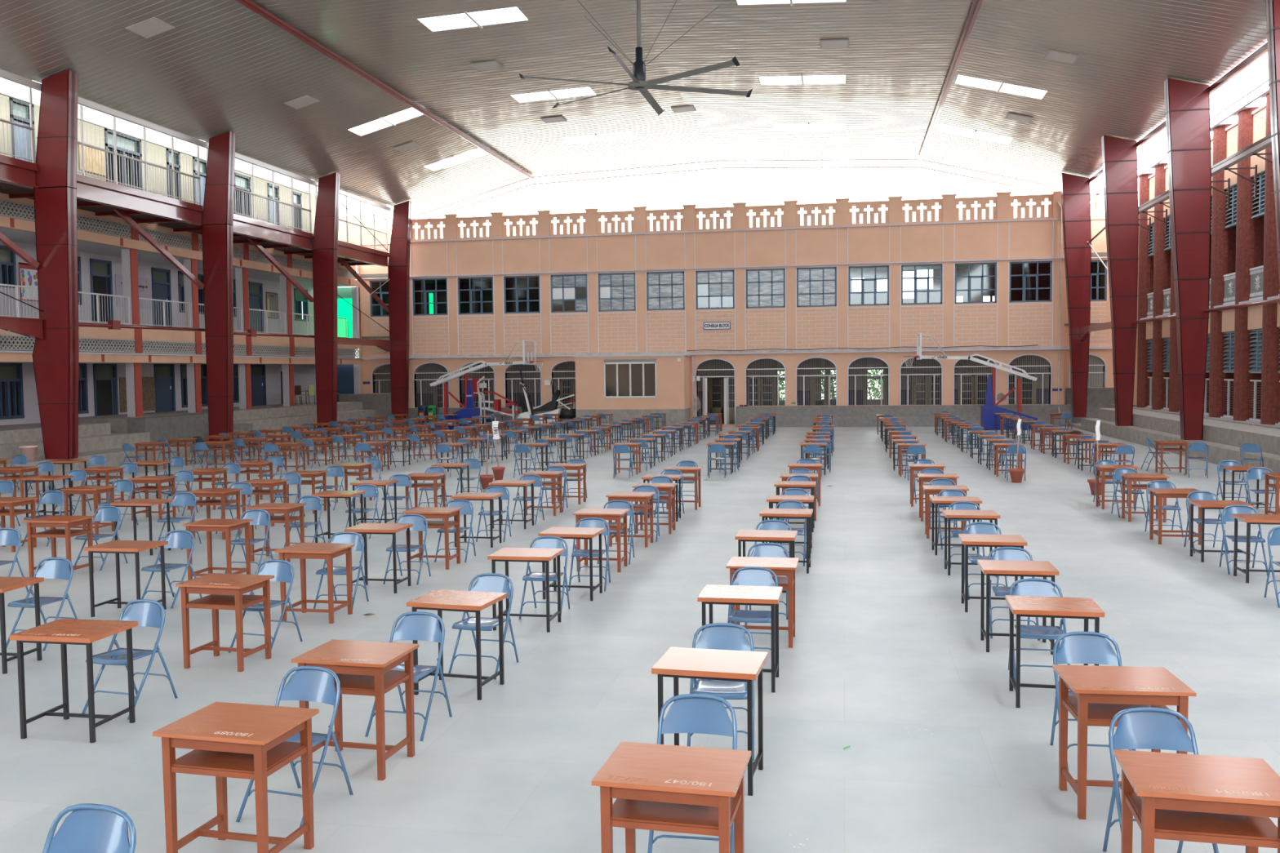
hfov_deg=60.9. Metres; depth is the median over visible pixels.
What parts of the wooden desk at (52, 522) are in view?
leg, leg, leg, leg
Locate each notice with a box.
[479,382,486,387]
[544,380,552,385]
[691,376,699,381]
[1052,388,1062,391]
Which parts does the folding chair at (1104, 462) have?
backrest, seat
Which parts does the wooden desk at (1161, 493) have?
leg, leg, leg, leg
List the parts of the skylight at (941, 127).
pane, pane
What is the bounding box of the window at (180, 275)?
[177,271,204,314]
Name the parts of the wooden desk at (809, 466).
leg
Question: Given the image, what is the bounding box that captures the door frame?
[697,359,733,424]
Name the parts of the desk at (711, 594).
leg, leg, rail, leg, leg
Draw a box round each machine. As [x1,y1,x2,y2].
[464,391,520,429]
[472,376,491,428]
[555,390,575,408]
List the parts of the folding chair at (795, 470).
backrest, frame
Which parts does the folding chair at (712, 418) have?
backrest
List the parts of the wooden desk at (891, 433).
leg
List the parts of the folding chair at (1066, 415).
backrest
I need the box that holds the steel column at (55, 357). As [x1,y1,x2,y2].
[32,69,79,459]
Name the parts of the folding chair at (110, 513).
seat, leg, backrest, leg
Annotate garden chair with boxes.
[294,385,302,404]
[299,385,315,404]
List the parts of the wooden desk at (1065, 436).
leg, leg, leg, leg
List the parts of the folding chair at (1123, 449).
seat, backrest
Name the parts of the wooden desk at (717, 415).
leg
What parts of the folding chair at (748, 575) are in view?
seat, backrest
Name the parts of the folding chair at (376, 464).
seat, backrest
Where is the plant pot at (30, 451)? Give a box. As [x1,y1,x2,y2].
[18,445,38,460]
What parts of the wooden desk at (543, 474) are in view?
leg, leg, leg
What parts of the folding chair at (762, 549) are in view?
backrest, leg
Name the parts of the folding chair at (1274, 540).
leg, backrest, seat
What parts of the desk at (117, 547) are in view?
leg, leg, rail, leg, leg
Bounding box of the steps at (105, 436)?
[0,401,402,481]
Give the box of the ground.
[779,387,880,399]
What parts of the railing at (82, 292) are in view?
handrail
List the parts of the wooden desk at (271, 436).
leg, leg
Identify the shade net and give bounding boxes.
[337,297,352,337]
[429,293,433,313]
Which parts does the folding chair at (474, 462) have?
seat, backrest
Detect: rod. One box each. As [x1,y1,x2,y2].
[0,291,44,311]
[337,294,391,333]
[339,201,388,251]
[360,279,390,302]
[1086,226,1105,244]
[1087,240,1107,270]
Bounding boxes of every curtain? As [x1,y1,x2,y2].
[1,265,10,284]
[2,381,17,416]
[81,380,83,410]
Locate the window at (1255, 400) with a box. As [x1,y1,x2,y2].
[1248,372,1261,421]
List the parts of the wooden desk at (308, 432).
leg, leg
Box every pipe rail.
[416,158,1061,218]
[1096,79,1269,203]
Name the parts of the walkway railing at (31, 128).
handrail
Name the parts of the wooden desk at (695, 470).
leg, leg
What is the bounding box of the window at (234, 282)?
[233,279,236,317]
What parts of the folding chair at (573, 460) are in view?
seat, backrest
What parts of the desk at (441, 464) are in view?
leg, leg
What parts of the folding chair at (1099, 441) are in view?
leg, backrest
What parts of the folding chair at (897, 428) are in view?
backrest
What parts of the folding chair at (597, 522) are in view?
leg, seat, backrest, leg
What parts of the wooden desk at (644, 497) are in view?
leg, leg, leg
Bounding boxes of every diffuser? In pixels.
[672,106,694,112]
[821,40,847,48]
[1006,114,1031,122]
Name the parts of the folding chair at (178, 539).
seat, leg, backrest, leg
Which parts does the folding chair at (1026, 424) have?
backrest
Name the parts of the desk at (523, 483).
leg, leg, leg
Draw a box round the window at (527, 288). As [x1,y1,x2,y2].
[503,275,540,313]
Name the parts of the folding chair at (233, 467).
seat, backrest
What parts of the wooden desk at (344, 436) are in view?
leg, leg, leg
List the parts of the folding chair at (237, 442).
backrest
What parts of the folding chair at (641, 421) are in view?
backrest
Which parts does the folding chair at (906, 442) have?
backrest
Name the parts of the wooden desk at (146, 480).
leg, leg, leg, leg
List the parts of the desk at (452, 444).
leg, leg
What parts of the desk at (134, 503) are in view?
leg, leg, rail, leg, leg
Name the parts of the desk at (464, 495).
leg, leg, rail, leg, leg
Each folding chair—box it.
[0,455,32,489]
[0,480,20,526]
[0,528,28,592]
[6,557,77,650]
[21,490,64,546]
[26,462,56,497]
[42,803,136,852]
[54,469,91,514]
[74,506,128,570]
[80,455,106,485]
[81,599,177,719]
[97,479,138,529]
[109,462,141,499]
[122,443,148,474]
[141,529,202,608]
[155,492,201,549]
[157,439,182,467]
[157,457,186,490]
[161,470,198,516]
[190,435,214,463]
[192,442,217,469]
[211,462,240,505]
[215,481,256,533]
[217,432,239,458]
[224,509,273,573]
[228,559,302,653]
[230,438,251,462]
[235,666,353,826]
[247,430,263,455]
[253,435,273,461]
[257,456,284,494]
[262,444,287,474]
[269,472,305,516]
[281,426,299,448]
[284,495,325,547]
[288,431,306,457]
[297,438,319,468]
[302,423,314,442]
[313,531,368,608]
[315,427,330,453]
[315,466,347,510]
[327,421,341,442]
[328,435,349,463]
[339,425,354,448]
[345,484,379,538]
[346,418,358,434]
[352,431,371,458]
[355,443,377,472]
[355,458,383,499]
[363,423,376,446]
[364,416,380,435]
[364,611,452,741]
[373,439,395,469]
[379,474,412,523]
[381,427,399,451]
[382,420,397,441]
[382,514,431,585]
[385,413,398,431]
[403,418,413,435]
[404,434,425,462]
[405,425,422,449]
[415,415,427,433]
[417,466,448,506]
[422,422,439,444]
[431,431,448,457]
[434,499,475,562]
[435,414,445,429]
[435,444,458,476]
[436,420,452,441]
[448,573,518,679]
[452,426,466,451]
[456,439,475,462]
[456,458,481,494]
[458,418,470,431]
[465,424,480,448]
[471,416,484,434]
[475,485,511,542]
[478,435,497,463]
[482,422,497,445]
[484,413,498,432]
[493,412,504,426]
[500,420,515,442]
[502,431,519,457]
[511,418,524,439]
[511,474,544,524]
[513,444,535,477]
[515,426,532,450]
[519,536,570,619]
[529,415,542,435]
[532,424,548,448]
[533,439,555,470]
[539,466,567,511]
[542,413,554,433]
[548,422,561,445]
[556,434,574,463]
[561,419,576,441]
[562,458,586,501]
[568,517,610,591]
[573,417,587,435]
[574,431,591,457]
[582,415,594,430]
[590,427,605,453]
[596,413,608,426]
[596,500,634,564]
[598,424,614,448]
[609,422,623,442]
[613,444,632,478]
[620,419,634,438]
[627,484,659,542]
[631,439,651,470]
[632,417,644,436]
[640,435,659,464]
[643,415,655,434]
[647,475,673,528]
[647,693,737,852]
[652,413,663,432]
[653,469,684,517]
[654,431,671,458]
[664,426,680,452]
[671,424,687,449]
[675,460,697,500]
[680,422,694,446]
[687,622,754,760]
[688,418,701,440]
[693,417,707,437]
[705,414,717,435]
[707,444,726,478]
[708,413,719,431]
[719,440,738,472]
[722,435,740,463]
[727,566,777,665]
[733,431,748,459]
[739,427,755,453]
[740,425,754,448]
[744,542,789,631]
[749,422,763,447]
[751,418,763,438]
[754,519,791,556]
[755,416,765,438]
[761,414,773,435]
[762,413,773,433]
[772,500,806,566]
[780,488,808,544]
[785,475,811,524]
[789,468,812,507]
[796,458,818,502]
[803,444,822,479]
[810,435,826,466]
[813,440,831,472]
[814,432,831,457]
[817,422,830,442]
[817,428,832,456]
[819,426,834,450]
[820,414,831,419]
[820,417,831,419]
[821,419,832,425]
[882,414,893,431]
[887,417,899,436]
[888,422,901,445]
[890,424,904,448]
[893,427,907,449]
[897,431,914,459]
[897,435,915,465]
[901,440,919,474]
[904,444,925,480]
[913,458,937,503]
[920,468,946,509]
[928,478,957,527]
[937,488,970,549]
[938,411,949,431]
[943,415,957,437]
[948,417,960,440]
[948,501,984,568]
[952,419,968,444]
[961,422,975,447]
[963,521,1008,599]
[966,424,981,450]
[966,426,984,453]
[978,431,997,461]
[986,435,1008,467]
[987,546,1039,640]
[998,440,1017,473]
[1003,413,1013,434]
[1004,444,1026,480]
[1007,415,1020,437]
[1008,577,1070,681]
[1013,417,1028,439]
[1020,418,1035,441]
[1030,421,1047,446]
[1039,425,1055,452]
[1049,631,1135,771]
[1051,427,1071,456]
[1059,413,1072,430]
[1066,431,1083,461]
[1075,435,1095,465]
[1089,440,1111,474]
[1093,459,1121,506]
[1102,706,1218,852]
[1109,444,1134,480]
[1111,467,1146,518]
[1140,437,1170,471]
[1145,480,1183,534]
[1183,490,1229,554]
[1184,442,1208,478]
[1216,460,1248,502]
[1219,504,1267,576]
[1239,443,1263,479]
[1245,466,1279,514]
[1263,526,1279,608]
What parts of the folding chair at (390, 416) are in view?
backrest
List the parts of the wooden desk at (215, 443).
leg, leg, leg, leg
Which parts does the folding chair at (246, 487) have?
seat, backrest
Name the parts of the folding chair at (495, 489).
leg, seat, backrest, leg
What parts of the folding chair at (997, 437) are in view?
backrest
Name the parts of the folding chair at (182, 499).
seat, backrest, leg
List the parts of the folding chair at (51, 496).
seat, backrest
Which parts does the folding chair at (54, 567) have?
seat, leg, backrest, leg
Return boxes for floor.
[0,426,1279,852]
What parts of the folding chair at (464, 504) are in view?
seat, backrest, leg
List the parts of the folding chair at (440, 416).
backrest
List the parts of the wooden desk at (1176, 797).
leg, leg, leg, leg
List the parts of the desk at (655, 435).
leg, leg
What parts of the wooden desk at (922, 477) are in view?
leg, leg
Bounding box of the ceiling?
[0,0,1266,215]
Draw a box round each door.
[8,97,35,163]
[78,363,118,416]
[89,257,113,322]
[151,266,172,326]
[153,364,175,412]
[166,148,181,199]
[192,156,206,205]
[248,281,263,332]
[250,364,266,405]
[266,182,279,225]
[280,371,283,404]
[293,191,302,231]
[337,364,354,402]
[433,377,448,407]
[467,377,494,407]
[558,377,575,406]
[707,375,734,420]
[746,374,776,405]
[810,373,835,404]
[912,373,941,404]
[958,372,991,404]
[1008,372,1035,404]
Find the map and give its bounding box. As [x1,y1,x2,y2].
[78,143,106,176]
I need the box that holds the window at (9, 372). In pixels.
[0,363,24,419]
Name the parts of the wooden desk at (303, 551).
leg, leg, leg, leg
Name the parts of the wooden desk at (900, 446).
leg, leg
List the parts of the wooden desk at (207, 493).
leg, leg, leg, leg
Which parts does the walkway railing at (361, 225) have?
handrail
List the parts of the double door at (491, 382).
pane, pane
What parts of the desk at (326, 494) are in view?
leg, leg, rail, leg, leg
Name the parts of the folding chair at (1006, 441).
seat, backrest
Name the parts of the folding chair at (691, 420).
backrest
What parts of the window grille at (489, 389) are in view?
frame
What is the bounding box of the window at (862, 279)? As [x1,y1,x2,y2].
[848,265,888,306]
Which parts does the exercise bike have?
handlebar stem, rail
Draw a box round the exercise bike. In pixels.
[516,382,574,426]
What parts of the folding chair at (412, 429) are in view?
backrest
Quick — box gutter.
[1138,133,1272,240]
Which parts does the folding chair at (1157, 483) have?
leg, backrest, seat, leg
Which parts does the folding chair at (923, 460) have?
backrest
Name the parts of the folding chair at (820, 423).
backrest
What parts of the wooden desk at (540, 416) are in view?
leg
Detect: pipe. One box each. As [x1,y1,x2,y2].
[78,320,205,331]
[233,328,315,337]
[691,356,693,417]
[1057,201,1061,413]
[1132,314,1176,324]
[1203,297,1279,312]
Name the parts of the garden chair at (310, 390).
backrest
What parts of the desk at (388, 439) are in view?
leg, leg, leg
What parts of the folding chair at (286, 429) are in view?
backrest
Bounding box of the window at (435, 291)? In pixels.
[412,278,447,315]
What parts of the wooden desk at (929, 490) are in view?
leg, leg, leg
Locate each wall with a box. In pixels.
[0,77,391,244]
[0,215,361,364]
[0,240,316,425]
[337,286,360,333]
[354,355,1102,423]
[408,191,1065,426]
[573,354,691,429]
[1089,192,1105,217]
[1133,149,1279,425]
[1147,102,1266,199]
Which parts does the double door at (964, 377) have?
pane, pane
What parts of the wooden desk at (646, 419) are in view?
leg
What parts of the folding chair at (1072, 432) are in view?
backrest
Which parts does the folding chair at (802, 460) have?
backrest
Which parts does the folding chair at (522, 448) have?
backrest, seat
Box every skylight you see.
[348,107,422,135]
[418,6,527,30]
[425,147,486,170]
[511,86,595,102]
[564,131,634,142]
[737,0,845,5]
[759,74,845,85]
[773,123,844,130]
[937,124,1012,142]
[955,75,1046,97]
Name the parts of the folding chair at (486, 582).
leg, seat, backrest, leg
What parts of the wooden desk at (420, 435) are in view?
leg, leg, leg, leg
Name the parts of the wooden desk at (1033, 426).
leg, leg, leg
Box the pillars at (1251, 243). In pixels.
[1137,88,1279,424]
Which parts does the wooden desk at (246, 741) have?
leg, leg, leg, leg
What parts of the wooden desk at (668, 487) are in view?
leg, leg, leg, leg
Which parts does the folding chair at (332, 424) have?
backrest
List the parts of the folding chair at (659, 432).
backrest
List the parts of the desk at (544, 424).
leg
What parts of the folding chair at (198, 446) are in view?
backrest, seat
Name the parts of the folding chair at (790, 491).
backrest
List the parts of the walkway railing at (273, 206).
handrail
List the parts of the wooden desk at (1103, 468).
leg, leg, leg, leg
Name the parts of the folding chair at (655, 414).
backrest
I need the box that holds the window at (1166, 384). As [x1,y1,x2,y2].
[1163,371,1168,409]
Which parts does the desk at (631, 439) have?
leg, leg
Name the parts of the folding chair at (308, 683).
leg, seat, backrest, leg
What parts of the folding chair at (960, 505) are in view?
seat, backrest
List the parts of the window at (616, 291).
pane, pane, pane, pane, pane, pane, pane, pane, pane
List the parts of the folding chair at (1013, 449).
leg, seat, backrest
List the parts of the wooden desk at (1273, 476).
leg, leg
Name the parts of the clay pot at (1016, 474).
pot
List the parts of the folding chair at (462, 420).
backrest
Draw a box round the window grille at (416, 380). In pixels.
[414,372,448,407]
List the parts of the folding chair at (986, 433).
backrest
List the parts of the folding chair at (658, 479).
seat, backrest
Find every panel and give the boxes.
[1146,339,1152,371]
[1147,222,1154,256]
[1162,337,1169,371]
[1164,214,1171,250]
[1205,333,1209,372]
[1210,195,1212,235]
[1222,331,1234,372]
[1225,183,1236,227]
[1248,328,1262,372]
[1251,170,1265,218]
[1277,327,1279,373]
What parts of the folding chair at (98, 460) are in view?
backrest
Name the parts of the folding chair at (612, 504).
leg, backrest, seat, leg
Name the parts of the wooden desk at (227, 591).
leg, leg, leg, leg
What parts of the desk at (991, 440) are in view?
leg, leg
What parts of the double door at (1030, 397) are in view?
pane, pane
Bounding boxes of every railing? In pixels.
[0,68,35,163]
[0,283,39,318]
[76,95,200,204]
[78,291,129,324]
[111,149,136,186]
[138,297,191,327]
[198,303,242,331]
[204,141,311,233]
[248,308,286,333]
[292,312,314,335]
[315,180,387,252]
[337,317,346,337]
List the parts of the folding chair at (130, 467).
backrest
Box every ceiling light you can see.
[125,16,174,38]
[284,94,319,109]
[393,141,421,152]
[470,60,504,71]
[540,115,567,123]
[671,105,696,113]
[819,39,848,48]
[1004,112,1032,123]
[1044,49,1079,63]
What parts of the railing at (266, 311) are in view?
handrail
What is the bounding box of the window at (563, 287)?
[551,274,587,312]
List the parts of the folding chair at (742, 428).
backrest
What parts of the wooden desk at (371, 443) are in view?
leg, leg, leg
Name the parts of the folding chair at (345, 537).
leg, seat, backrest, leg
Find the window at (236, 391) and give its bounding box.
[233,364,239,403]
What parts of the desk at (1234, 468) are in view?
leg, leg, rail, leg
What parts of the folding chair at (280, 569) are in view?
leg, seat, backrest, leg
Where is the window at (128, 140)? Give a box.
[104,128,143,191]
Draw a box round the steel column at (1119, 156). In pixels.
[1101,135,1138,426]
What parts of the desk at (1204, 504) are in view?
leg, leg, rail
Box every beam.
[0,69,414,219]
[0,154,39,267]
[0,173,204,288]
[0,315,44,338]
[157,212,314,302]
[274,239,390,311]
[337,337,391,351]
[1080,321,1111,341]
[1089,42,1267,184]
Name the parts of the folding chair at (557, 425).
backrest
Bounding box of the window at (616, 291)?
[598,272,635,311]
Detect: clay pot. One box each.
[478,431,494,488]
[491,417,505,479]
[1008,417,1025,483]
[1087,420,1106,495]
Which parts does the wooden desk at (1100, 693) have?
leg, leg, leg, leg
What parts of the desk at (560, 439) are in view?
leg, leg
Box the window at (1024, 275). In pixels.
[1008,260,1052,302]
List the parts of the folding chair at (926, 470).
backrest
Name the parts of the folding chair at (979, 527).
seat, backrest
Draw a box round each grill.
[1146,292,1153,317]
[1162,288,1170,315]
[1208,278,1210,306]
[1222,272,1235,304]
[1248,265,1263,300]
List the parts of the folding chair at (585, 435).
backrest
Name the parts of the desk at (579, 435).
leg, leg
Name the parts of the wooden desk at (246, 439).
leg, leg, leg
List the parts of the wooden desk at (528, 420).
leg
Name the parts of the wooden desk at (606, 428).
leg, leg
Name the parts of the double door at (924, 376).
pane, pane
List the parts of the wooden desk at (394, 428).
leg, leg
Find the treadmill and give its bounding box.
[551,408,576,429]
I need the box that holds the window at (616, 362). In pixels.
[604,359,657,397]
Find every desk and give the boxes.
[0,458,8,493]
[0,466,40,506]
[0,497,38,551]
[0,576,44,674]
[8,618,137,742]
[22,475,73,516]
[22,515,95,580]
[45,459,88,496]
[60,485,116,533]
[80,466,124,503]
[84,540,168,617]
[110,498,172,555]
[127,475,177,520]
[132,461,172,498]
[133,441,166,471]
[152,702,319,852]
[165,438,196,465]
[175,573,274,671]
[182,518,253,580]
[186,468,229,510]
[186,488,242,539]
[203,435,232,461]
[204,440,235,468]
[228,431,255,456]
[235,461,274,499]
[239,437,268,462]
[241,479,288,526]
[244,502,306,561]
[257,429,284,453]
[264,434,292,460]
[274,442,306,471]
[275,542,355,623]
[282,470,328,514]
[287,426,310,448]
[291,640,419,780]
[298,430,324,454]
[306,437,334,465]
[309,422,329,443]
[311,490,365,542]
[321,427,345,450]
[332,462,373,502]
[335,421,355,440]
[336,434,364,461]
[344,523,413,593]
[346,425,368,447]
[350,480,398,525]
[353,418,372,437]
[359,441,391,471]
[363,431,385,456]
[368,422,389,441]
[370,416,388,431]
[383,438,411,466]
[388,420,407,438]
[388,426,411,450]
[391,413,408,431]
[402,506,462,569]
[405,472,447,510]
[406,589,507,700]
[407,417,426,434]
[410,424,431,447]
[413,433,438,459]
[422,415,438,431]
[427,422,448,442]
[431,462,471,497]
[435,430,458,454]
[439,442,470,473]
[440,413,457,430]
[440,419,460,438]
[450,492,503,547]
[453,426,476,449]
[461,417,480,437]
[461,437,488,466]
[471,415,490,434]
[471,423,492,446]
[482,433,508,460]
[487,547,564,632]
[488,422,507,442]
[488,480,535,528]
[489,413,506,429]
[502,430,527,455]
[504,420,522,440]
[515,417,533,438]
[519,442,549,474]
[520,426,542,449]
[521,471,564,515]
[528,415,546,434]
[534,423,556,446]
[537,526,604,600]
[541,437,567,466]
[542,413,559,431]
[547,422,568,442]
[548,463,587,504]
[559,433,584,459]
[562,419,582,439]
[573,417,592,437]
[573,508,630,572]
[575,430,599,455]
[584,415,600,433]
[589,426,611,450]
[591,742,751,852]
[595,413,613,429]
[600,424,621,445]
[605,491,655,547]
[610,421,631,443]
[613,442,642,474]
[621,419,640,439]
[628,438,656,467]
[631,417,649,436]
[631,482,677,533]
[640,434,666,462]
[641,415,658,431]
[641,474,682,521]
[649,413,666,430]
[651,647,768,795]
[652,430,675,456]
[661,426,683,450]
[663,466,702,510]
[670,423,691,447]
[679,422,699,444]
[687,417,706,439]
[692,416,711,436]
[697,584,782,693]
[702,414,719,434]
[706,413,722,431]
[706,442,734,474]
[714,438,740,468]
[718,433,742,460]
[725,556,799,648]
[727,431,751,456]
[734,529,797,592]
[737,424,758,448]
[737,426,759,451]
[745,422,764,444]
[749,417,768,439]
[751,416,769,436]
[758,414,775,434]
[759,413,776,431]
[759,508,813,573]
[766,494,813,553]
[773,480,816,532]
[779,473,817,520]
[787,463,822,506]
[799,442,826,475]
[804,435,830,463]
[804,438,830,469]
[806,431,830,457]
[811,427,832,453]
[812,421,831,436]
[813,425,834,435]
[814,417,831,431]
[816,414,833,431]
[875,414,893,435]
[880,417,897,439]
[880,419,900,441]
[883,421,903,444]
[884,423,906,448]
[884,426,906,452]
[888,431,911,458]
[892,435,917,463]
[892,439,919,471]
[897,443,926,476]
[908,463,945,506]
[916,473,959,521]
[922,484,968,538]
[929,496,982,555]
[933,413,951,433]
[935,414,953,435]
[941,417,960,438]
[942,509,1000,575]
[943,419,959,442]
[951,421,973,444]
[955,423,977,448]
[958,533,1026,612]
[960,426,983,452]
[968,430,994,458]
[976,435,1004,464]
[977,560,1059,654]
[985,438,1015,470]
[992,443,1024,476]
[994,413,1013,432]
[999,414,1019,435]
[1004,595,1104,707]
[1005,416,1024,438]
[1011,418,1033,439]
[1021,420,1043,444]
[1029,424,1054,449]
[1039,426,1063,453]
[1049,413,1070,432]
[1051,430,1077,457]
[1052,664,1195,819]
[1062,434,1093,463]
[1076,438,1108,471]
[1093,443,1127,475]
[1093,464,1139,509]
[1113,749,1279,852]
[1119,473,1169,522]
[1146,488,1201,545]
[1153,440,1189,474]
[1187,499,1254,563]
[1221,466,1271,508]
[1231,513,1279,582]
[1262,472,1279,514]
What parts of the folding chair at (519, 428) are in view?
backrest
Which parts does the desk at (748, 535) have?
leg, leg, rail, leg, leg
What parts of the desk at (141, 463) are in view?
leg, leg, leg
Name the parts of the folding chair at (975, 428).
backrest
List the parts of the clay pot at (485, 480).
pot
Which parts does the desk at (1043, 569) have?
leg, leg, rail, leg, leg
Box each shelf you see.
[0,475,36,479]
[0,509,32,515]
[31,528,89,537]
[86,475,121,479]
[133,485,173,490]
[137,448,163,451]
[169,444,193,446]
[171,741,306,779]
[186,594,266,610]
[193,477,225,481]
[195,499,238,505]
[208,447,232,449]
[240,469,271,473]
[244,444,265,445]
[252,488,284,494]
[267,440,290,442]
[267,515,302,523]
[279,448,303,451]
[287,480,324,484]
[302,435,322,438]
[308,444,332,446]
[327,432,344,434]
[333,670,409,696]
[342,471,370,475]
[343,440,361,442]
[351,430,367,431]
[371,448,388,450]
[393,424,406,426]
[393,432,409,434]
[408,482,444,487]
[419,439,436,441]
[423,520,457,528]
[444,435,457,437]
[540,480,560,485]
[564,472,584,476]
[604,522,626,530]
[610,791,741,836]
[628,503,652,510]
[630,449,639,453]
[653,493,674,499]
[683,475,700,480]
[735,576,794,590]
[995,450,1006,453]
[1062,696,1177,726]
[1064,440,1077,443]
[1095,450,1115,453]
[1097,475,1112,479]
[1123,484,1150,488]
[1124,791,1279,848]
[1156,448,1185,451]
[1266,484,1279,488]
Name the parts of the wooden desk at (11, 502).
leg, leg, leg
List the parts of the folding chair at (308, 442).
backrest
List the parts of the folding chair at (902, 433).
backrest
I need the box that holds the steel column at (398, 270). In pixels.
[387,200,412,419]
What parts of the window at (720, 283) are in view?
pane, pane, pane, pane, pane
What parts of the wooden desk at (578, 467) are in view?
leg, leg, leg, leg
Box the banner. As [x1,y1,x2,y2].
[115,274,152,309]
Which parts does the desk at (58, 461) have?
leg, leg, leg, leg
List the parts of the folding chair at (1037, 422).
backrest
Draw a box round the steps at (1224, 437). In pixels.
[1070,404,1279,472]
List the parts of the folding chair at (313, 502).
seat, backrest, leg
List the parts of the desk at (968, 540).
leg, leg, rail, leg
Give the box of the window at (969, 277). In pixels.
[955,262,996,303]
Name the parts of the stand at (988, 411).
board frame, padded post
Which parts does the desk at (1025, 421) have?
leg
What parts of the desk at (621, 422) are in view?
leg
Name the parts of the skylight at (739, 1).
pane, pane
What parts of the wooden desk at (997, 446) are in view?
leg, leg, leg, leg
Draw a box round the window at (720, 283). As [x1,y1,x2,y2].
[695,270,734,309]
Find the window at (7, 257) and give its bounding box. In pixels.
[0,244,17,288]
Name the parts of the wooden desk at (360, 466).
leg, leg, leg, leg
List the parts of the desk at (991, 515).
leg, leg, rail, leg, leg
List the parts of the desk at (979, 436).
leg, leg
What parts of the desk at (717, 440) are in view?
leg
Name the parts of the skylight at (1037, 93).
pane, frame, pane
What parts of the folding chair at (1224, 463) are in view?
leg, backrest, seat, leg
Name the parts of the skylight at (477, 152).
pane, frame, pane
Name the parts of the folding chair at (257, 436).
backrest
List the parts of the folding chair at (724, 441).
seat, backrest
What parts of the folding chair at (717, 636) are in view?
seat, backrest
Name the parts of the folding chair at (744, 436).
backrest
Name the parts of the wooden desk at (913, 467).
leg, leg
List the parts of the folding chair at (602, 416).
backrest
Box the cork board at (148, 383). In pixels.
[119,377,155,412]
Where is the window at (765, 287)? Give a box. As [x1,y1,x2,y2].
[746,268,785,308]
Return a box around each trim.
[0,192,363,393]
[0,199,359,279]
[0,334,360,357]
[355,217,1112,393]
[408,217,1067,358]
[410,219,1053,424]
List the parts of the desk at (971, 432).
leg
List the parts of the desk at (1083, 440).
leg, leg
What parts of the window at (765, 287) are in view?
pane, pane, pane, pane, pane, pane, pane, pane, pane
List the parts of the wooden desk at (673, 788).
leg, leg, leg, leg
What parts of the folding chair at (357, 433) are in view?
backrest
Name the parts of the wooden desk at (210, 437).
leg, leg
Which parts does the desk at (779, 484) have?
rail, leg, leg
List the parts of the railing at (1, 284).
handrail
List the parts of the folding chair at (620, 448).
seat, backrest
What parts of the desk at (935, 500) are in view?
leg, leg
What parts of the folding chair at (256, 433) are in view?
backrest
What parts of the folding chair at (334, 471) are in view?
seat, backrest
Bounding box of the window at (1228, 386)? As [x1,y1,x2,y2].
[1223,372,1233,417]
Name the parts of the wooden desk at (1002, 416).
leg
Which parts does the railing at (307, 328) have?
handrail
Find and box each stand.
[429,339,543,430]
[903,333,1037,429]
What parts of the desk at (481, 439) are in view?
leg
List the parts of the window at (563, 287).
pane, pane, pane, pane, pane, pane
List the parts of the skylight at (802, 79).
pane, frame, pane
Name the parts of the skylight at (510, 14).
pane, frame, pane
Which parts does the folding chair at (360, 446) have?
backrest, seat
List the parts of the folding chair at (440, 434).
backrest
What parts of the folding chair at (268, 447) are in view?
backrest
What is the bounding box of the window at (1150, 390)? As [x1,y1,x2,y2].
[1146,371,1152,407]
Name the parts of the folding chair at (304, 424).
backrest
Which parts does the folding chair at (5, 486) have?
backrest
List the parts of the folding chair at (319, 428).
backrest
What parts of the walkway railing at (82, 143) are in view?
handrail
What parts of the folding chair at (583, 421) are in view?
backrest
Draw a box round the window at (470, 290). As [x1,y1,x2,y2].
[457,276,493,314]
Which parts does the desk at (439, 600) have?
leg, leg, rail, leg, leg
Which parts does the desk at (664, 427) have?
leg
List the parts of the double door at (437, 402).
frame, pane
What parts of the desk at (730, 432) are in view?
leg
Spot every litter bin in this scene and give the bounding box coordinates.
[417,404,427,428]
[427,404,436,422]
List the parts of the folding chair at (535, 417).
backrest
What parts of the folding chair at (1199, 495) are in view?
leg, backrest, seat, leg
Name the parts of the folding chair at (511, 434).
backrest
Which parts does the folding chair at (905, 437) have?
backrest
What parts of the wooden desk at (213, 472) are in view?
leg, leg, leg, leg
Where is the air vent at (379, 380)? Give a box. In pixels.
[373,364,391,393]
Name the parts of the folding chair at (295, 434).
backrest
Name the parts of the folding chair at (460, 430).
backrest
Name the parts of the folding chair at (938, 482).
seat, backrest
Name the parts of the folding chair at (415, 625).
leg, seat, backrest, leg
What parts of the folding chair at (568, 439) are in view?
backrest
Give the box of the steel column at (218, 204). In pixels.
[201,131,235,440]
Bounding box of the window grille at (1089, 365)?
[1087,359,1104,387]
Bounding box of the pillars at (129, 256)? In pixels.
[121,226,360,417]
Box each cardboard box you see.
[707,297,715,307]
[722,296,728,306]
[729,296,733,306]
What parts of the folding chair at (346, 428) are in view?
backrest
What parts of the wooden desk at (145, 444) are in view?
leg, leg, leg, leg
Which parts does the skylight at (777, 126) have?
pane, pane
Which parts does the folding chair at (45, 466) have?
backrest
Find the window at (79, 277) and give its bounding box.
[77,256,82,305]
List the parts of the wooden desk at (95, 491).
leg, leg, leg, leg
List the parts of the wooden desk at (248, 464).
leg, leg, leg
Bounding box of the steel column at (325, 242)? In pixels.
[311,172,340,427]

